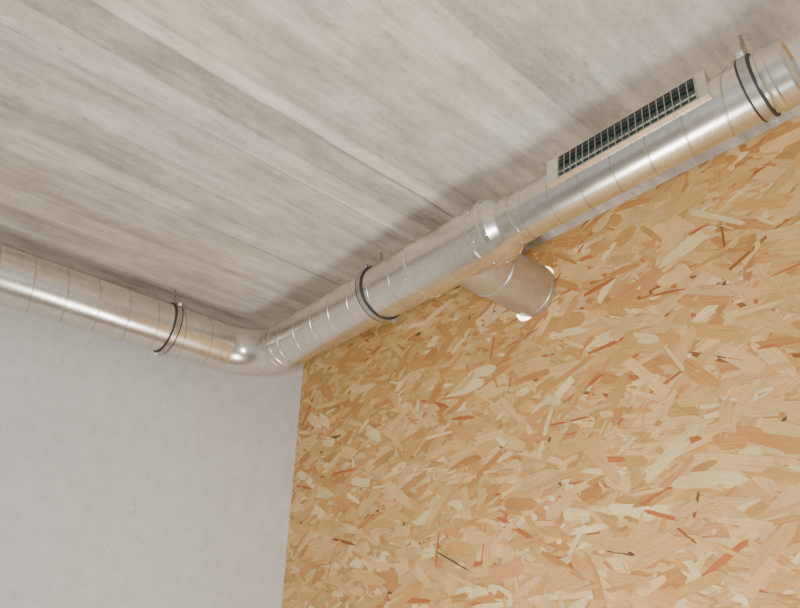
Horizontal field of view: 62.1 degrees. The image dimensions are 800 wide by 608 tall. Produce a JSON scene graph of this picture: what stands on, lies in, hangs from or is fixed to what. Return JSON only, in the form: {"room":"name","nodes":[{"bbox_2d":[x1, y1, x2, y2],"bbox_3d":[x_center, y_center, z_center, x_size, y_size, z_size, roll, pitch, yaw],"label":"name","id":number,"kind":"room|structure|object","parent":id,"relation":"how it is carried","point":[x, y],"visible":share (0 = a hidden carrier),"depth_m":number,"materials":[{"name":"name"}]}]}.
{"room":"industrial style room","nodes":[
{"label":"industrial style room","id":0,"kind":"room"},
{"bbox_2d":[0,304,303,607],"bbox_3d":[-2.443,0.950,1.924,5.200,3.100,0.200,24,-36,-36],"label":"wall","id":1,"kind":"structure","parent":0,"point":[131,476],"depth_m":3.10,"materials":[{"name":"grey paint"}]},
{"bbox_2d":[0,0,799,327],"bbox_3d":[-0.536,-1.465,0.880,5.200,0.200,5.800,24,-36,-36],"label":"ceiling","id":2,"kind":"structure","parent":0,"point":[247,160],"depth_m":2.21,"materials":[{"name":"concrete"}]},
{"bbox_2d":[153,290,183,354],"bbox_3d":[-1.104,0.079,3.180,0.037,0.330,0.247,24,-36,-36],"label":"clamp","id":3,"kind":"object","parent":2,"relation":"attached to","point":[173,336],"visible":0.62,"depth_m":3.08,"materials":[{"name":"metal"}]},
{"bbox_2d":[0,38,799,374],"bbox_3d":[-1.382,-0.817,1.455,4.950,0.250,2.738,24,-36,-36],"label":"duct","id":4,"kind":"object","parent":3,"relation":"hanging from","point":[479,249],"visible":0.95,"depth_m":2.59,"materials":[{"name":"silver metal"}]},
{"bbox_2d":[546,70,711,188],"bbox_3d":[0.677,-0.507,2.013,0.070,0.115,0.535,24,-36,-36],"label":"ventilation grille","id":5,"kind":"object","parent":4,"relation":"attached to","point":[699,81],"depth_m":1.98,"materials":[{"name":"metal"}]},
{"bbox_2d":[355,252,399,322],"bbox_3d":[-0.085,-0.081,2.854,0.247,0.330,0.037,24,-36,-36],"label":"clamp","id":6,"kind":"object","parent":2,"relation":"attached to","point":[358,287],"visible":0.63,"depth_m":2.76,"materials":[{"name":"metal"}]},
{"bbox_2d":[734,35,780,124],"bbox_3d":[0.972,-0.636,1.833,0.191,0.302,0.037,24,-36,-36],"label":"clamp","id":7,"kind":"object","parent":2,"relation":"attached to","point":[748,83],"visible":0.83,"depth_m":1.75,"materials":[{"name":"metal"}]},
{"bbox_2d":[281,115,799,607],"bbox_3d":[1.355,0.776,1.489,0.204,3.100,5.600,24,-36,-36],"label":"wall","id":8,"kind":"structure","parent":0,"point":[631,441],"depth_m":2.39,"materials":[{"name":"beige wood"}]}
]}

